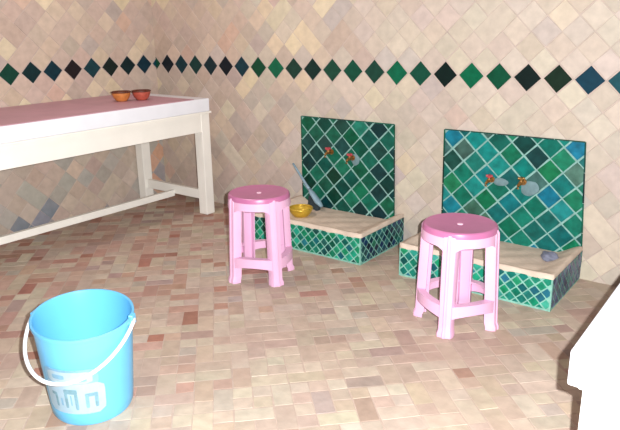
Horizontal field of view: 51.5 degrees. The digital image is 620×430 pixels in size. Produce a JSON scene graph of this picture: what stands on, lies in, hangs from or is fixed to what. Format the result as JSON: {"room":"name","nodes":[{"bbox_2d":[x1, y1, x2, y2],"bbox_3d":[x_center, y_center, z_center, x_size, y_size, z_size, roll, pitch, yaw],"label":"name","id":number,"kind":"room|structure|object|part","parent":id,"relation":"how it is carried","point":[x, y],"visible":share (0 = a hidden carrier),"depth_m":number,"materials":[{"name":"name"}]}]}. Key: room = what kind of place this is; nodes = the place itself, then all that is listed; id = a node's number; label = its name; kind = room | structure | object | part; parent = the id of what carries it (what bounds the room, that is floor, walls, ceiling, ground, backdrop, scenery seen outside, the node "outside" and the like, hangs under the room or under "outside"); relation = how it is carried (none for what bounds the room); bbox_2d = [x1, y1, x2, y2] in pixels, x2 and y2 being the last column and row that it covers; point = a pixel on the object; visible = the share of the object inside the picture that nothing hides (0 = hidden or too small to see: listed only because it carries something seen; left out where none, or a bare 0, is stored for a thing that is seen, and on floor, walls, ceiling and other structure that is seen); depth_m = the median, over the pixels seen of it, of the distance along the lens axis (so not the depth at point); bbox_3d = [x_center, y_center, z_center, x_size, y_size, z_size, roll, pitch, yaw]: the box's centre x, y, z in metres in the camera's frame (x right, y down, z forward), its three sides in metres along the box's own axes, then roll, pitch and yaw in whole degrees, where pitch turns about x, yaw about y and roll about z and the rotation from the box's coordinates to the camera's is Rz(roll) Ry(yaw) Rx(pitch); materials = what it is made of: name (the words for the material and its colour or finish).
{"room":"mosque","nodes":[
{"label":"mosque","id":0,"kind":"room"},
{"bbox_2d":[0,0,165,235],"bbox_3d":[-2.292,-0.917,3.218,0.083,2.465,3.770,11,21,35],"label":"wall","id":1,"kind":"structure","parent":0,"point":[51,50],"depth_m":4.21,"materials":[{"name":"tile"}]},
{"bbox_2d":[0,194,616,429],"bbox_3d":[-0.271,0.706,2.139,4.930,0.082,3.770,11,21,35],"label":"floor","id":2,"kind":"structure","parent":0,"point":[339,345],"depth_m":2.61,"materials":[{"name":"tile"}]},
{"bbox_2d":[23,289,135,424],"bbox_3d":[-0.761,0.486,2.161,0.378,0.340,0.387,11,21,35],"label":"plastic bucket","id":3,"kind":"object","parent":2,"relation":"on","point":[83,338],"visible":1,"depth_m":2.08,"materials":[{"name":"plastic"}]},
{"bbox_3d":[-0.766,0.430,2.050,0.365,0.132,0.227,1,17,6],"label":"handle","id":4,"kind":"part","parent":3,"relation":"part of","materials":[{"name":"white plastic"}]},
{"bbox_2d":[0,93,214,244],"bbox_3d":[-1.556,-0.205,3.733,0.715,0.779,2.082,11,21,35],"label":"table","id":5,"kind":"object","parent":2,"relation":"on","point":[24,144],"visible":0.84,"depth_m":3.79,"materials":[{"name":"white paint"}]},
{"bbox_2d":[0,94,193,125],"bbox_3d":[-1.599,-0.566,3.576,0.703,0.004,1.921,11,21,35],"label":"tabletop","id":6,"kind":"object","parent":5,"relation":"on","point":[12,115],"visible":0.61,"depth_m":3.77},
{"bbox_2d":[111,90,130,101],"bbox_3d":[-1.190,-0.750,4.053,0.123,0.063,0.123,11,21,35],"label":"dish","id":7,"kind":"object","parent":6,"relation":"on","point":[119,95],"visible":1,"depth_m":4.02,"materials":[{"name":"orange ceramic"}]},
{"bbox_2d":[131,89,150,99],"bbox_3d":[-1.077,-0.767,4.105,0.123,0.063,0.123,11,21,35],"label":"dish","id":8,"kind":"object","parent":6,"relation":"on","point":[139,94],"visible":1,"depth_m":4.07,"materials":[{"name":"red ceramic"}]},
{"bbox_3d":[-1.217,-0.444,4.685,0.072,0.682,0.072,11,21,35],"label":"leg","id":9,"kind":"part","parent":5,"relation":"part of","materials":[{"name":"white paint"}]},
{"bbox_3d":[-0.711,-0.342,4.320,0.072,0.682,0.072,11,21,35],"label":"leg","id":10,"kind":"part","parent":5,"relation":"part of","materials":[{"name":"white paint"}]},
{"bbox_2d":[228,185,293,286],"bbox_3d":[-0.251,0.097,3.252,0.318,0.444,0.318,5,18,17],"label":"plastic stool","id":11,"kind":"object","parent":2,"relation":"on","point":[244,201],"visible":1,"depth_m":3.16,"materials":[{"name":"pink plastic"}]},
{"bbox_3d":[-0.375,0.126,3.179,0.079,0.433,0.070,-11,19,-30],"label":"leg","id":12,"kind":"part","parent":11,"relation":"part of","materials":[{"name":"pink plastic"}]},
{"bbox_3d":[-0.329,0.067,3.373,0.070,0.433,0.079,-11,19,-30],"label":"leg","id":13,"kind":"part","parent":11,"relation":"part of","materials":[{"name":"pink plastic"}]},
{"bbox_3d":[-0.254,-0.105,3.192,0.309,0.023,0.309,-11,19,-30],"label":"seat","id":14,"kind":"part","parent":11,"relation":"part of","materials":[{"name":"plastic"}]},
{"bbox_3d":[-0.173,0.137,3.135,0.070,0.433,0.079,-11,19,-30],"label":"leg","id":15,"kind":"part","parent":11,"relation":"part of","materials":[{"name":"pink plastic"}]},
{"bbox_3d":[-0.127,0.078,3.328,0.079,0.433,0.070,-11,19,-30],"label":"leg","id":16,"kind":"part","parent":11,"relation":"part of","materials":[{"name":"pink plastic"}]},
{"bbox_2d":[255,116,403,264],"bbox_3d":[0.101,-0.178,3.727,0.763,0.691,0.473,11,21,35],"label":"fountain","id":17,"kind":"object","parent":2,"relation":"on","point":[349,165],"visible":0.77,"depth_m":3.80,"materials":[{"name":"green tile"}]},
{"bbox_2d":[289,204,312,217],"bbox_3d":[-0.055,-0.021,3.888,0.150,0.058,0.150,11,21,35],"label":"brass bowl","id":18,"kind":"object","parent":17,"relation":"on","point":[297,210],"visible":1,"depth_m":3.85,"materials":[{"name":"gold metal"}]},
{"bbox_2d":[292,163,322,210],"bbox_3d":[-0.021,-0.177,4.053,0.054,0.265,0.299,-15,22,-39],"label":"brush","id":19,"kind":"object","parent":17,"relation":"on","point":[313,200],"visible":0.93,"depth_m":4.01,"materials":[{"name":"grey plastic"}]},
{"bbox_3d":[-0.049,-0.237,4.087,0.022,0.168,0.188,-14,21,-36],"label":"handle","id":20,"kind":"part","parent":19,"relation":"part of","materials":[{"name":"grey plastic"}]},
{"bbox_2d":[324,147,333,156],"bbox_3d":[0.112,-0.383,3.908,0.036,0.058,0.072,11,21,35],"label":"tap","id":21,"kind":"object","parent":17,"relation":"on","point":[329,152],"depth_m":3.92,"materials":[{"name":"gold metal"}]},
{"bbox_2d":[255,216,403,264],"bbox_3d":[0.104,0.081,3.804,0.763,0.152,0.473,11,21,35],"label":"basin","id":22,"kind":"object","parent":17,"relation":"in","point":[378,235],"depth_m":3.59,"materials":[{"name":"green tile"}]},
{"bbox_2d":[255,195,403,238],"bbox_3d":[0.103,0.012,3.783,0.758,0.056,0.472,11,21,35],"label":"basin","id":23,"kind":"object","parent":17,"relation":"in","point":[338,218],"depth_m":3.77,"materials":[{"name":"paint"}]},
{"bbox_2d":[345,153,354,163],"bbox_3d":[0.238,-0.338,3.823,0.036,0.058,0.072,11,21,35],"label":"tap","id":24,"kind":"object","parent":17,"relation":"on","point":[350,159],"depth_m":3.84,"materials":[{"name":"gold metal"}]},
{"bbox_2d":[413,213,499,338],"bbox_3d":[0.624,0.244,2.719,0.318,0.444,0.318,-7,18,-20],"label":"plastic stool","id":25,"kind":"object","parent":2,"relation":"on","point":[457,235],"visible":1,"depth_m":2.63,"materials":[{"name":"pink plastic"}]},
{"bbox_3d":[0.494,0.232,2.785,0.079,0.433,0.070,8,19,26],"label":"leg","id":26,"kind":"part","parent":25,"relation":"part of","materials":[{"name":"pink plastic"}]},
{"bbox_3d":[0.557,0.288,2.595,0.070,0.433,0.079,8,19,26],"label":"leg","id":27,"kind":"part","parent":25,"relation":"part of","materials":[{"name":"pink plastic"}]},
{"bbox_3d":[0.622,0.043,2.658,0.309,0.023,0.309,8,19,26],"label":"seat","id":28,"kind":"part","parent":25,"relation":"part of","materials":[{"name":"plastic"}]},
{"bbox_3d":[0.691,0.211,2.845,0.070,0.433,0.079,8,19,26],"label":"leg","id":29,"kind":"part","parent":25,"relation":"part of","materials":[{"name":"pink plastic"}]},
{"bbox_3d":[0.755,0.267,2.655,0.079,0.433,0.070,8,19,26],"label":"leg","id":30,"kind":"part","parent":25,"relation":"part of","materials":[{"name":"pink plastic"}]},
{"bbox_2d":[399,129,586,311],"bbox_3d":[0.897,-0.017,3.153,0.770,0.691,0.473,11,21,35],"label":"fountain","id":31,"kind":"object","parent":2,"relation":"on","point":[533,188],"visible":0.72,"depth_m":3.23,"materials":[{"name":"green tile"}]},
{"bbox_2d":[484,174,494,185],"bbox_3d":[0.930,-0.181,3.330,0.036,0.058,0.072,11,21,35],"label":"tap","id":32,"kind":"object","parent":31,"relation":"on","point":[489,179],"depth_m":3.34,"materials":[{"name":"gold metal"}]},
{"bbox_2d":[399,248,582,311],"bbox_3d":[0.900,0.241,3.231,0.768,0.152,0.473,11,21,35],"label":"basin","id":33,"kind":"object","parent":31,"relation":"in","point":[519,285],"depth_m":3.00,"materials":[{"name":"green tile"}]},
{"bbox_2d":[400,232,582,280],"bbox_3d":[0.899,0.172,3.210,0.763,0.056,0.472,11,21,35],"label":"basin","id":34,"kind":"object","parent":31,"relation":"in","point":[520,259],"depth_m":3.15,"materials":[{"name":"paint"}]},
{"bbox_2d":[516,176,526,188],"bbox_3d":[1.063,-0.163,3.231,0.036,0.058,0.072,11,21,35],"label":"tap","id":35,"kind":"object","parent":31,"relation":"on","point":[521,181],"depth_m":3.25,"materials":[{"name":"gold metal"}]},
{"bbox_2d":[541,251,558,261],"bbox_3d":[1.161,0.203,3.107,0.086,0.056,0.072,2,17,9],"label":"stone","id":36,"kind":"object","parent":31,"relation":"on","point":[547,256],"visible":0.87,"depth_m":3.08,"materials":[{"name":"stone"}]},
{"bbox_2d":[567,283,619,429],"bbox_3d":[1.305,0.586,1.316,1.351,0.578,0.706,11,21,35],"label":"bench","id":37,"kind":"object","parent":2,"relation":"on","point":[594,365],"visible":1,"depth_m":1.36,"materials":[{"name":"paint"}]},
{"bbox_3d":[0.642,0.603,1.462,0.072,0.480,0.072,11,21,35],"label":"leg","id":38,"kind":"part","parent":37,"relation":"part of","materials":[{"name":"white paint"}]},
{"bbox_2d":[151,0,619,285],"bbox_3d":[0.865,-0.970,3.244,4.930,2.465,0.083,11,21,35],"label":"wall","id":39,"kind":"structure","parent":0,"point":[424,68],"depth_m":3.58,"materials":[{"name":"tile"}]},
{"bbox_2d":[301,116,394,218],"bbox_3d":[0.222,-0.293,3.897,0.685,0.571,0.010,11,21,35],"label":"backsplash","id":40,"kind":"structure","parent":39,"relation":"attached to","point":[367,188],"depth_m":3.88,"materials":[{"name":"green tile"}]},
{"bbox_2d":[441,129,586,261],"bbox_3d":[1.034,-0.115,3.316,0.770,0.600,0.010,11,21,35],"label":"backsplash","id":41,"kind":"structure","parent":39,"relation":"attached to","point":[551,219],"depth_m":3.28,"materials":[{"name":"green tile"}]}
]}

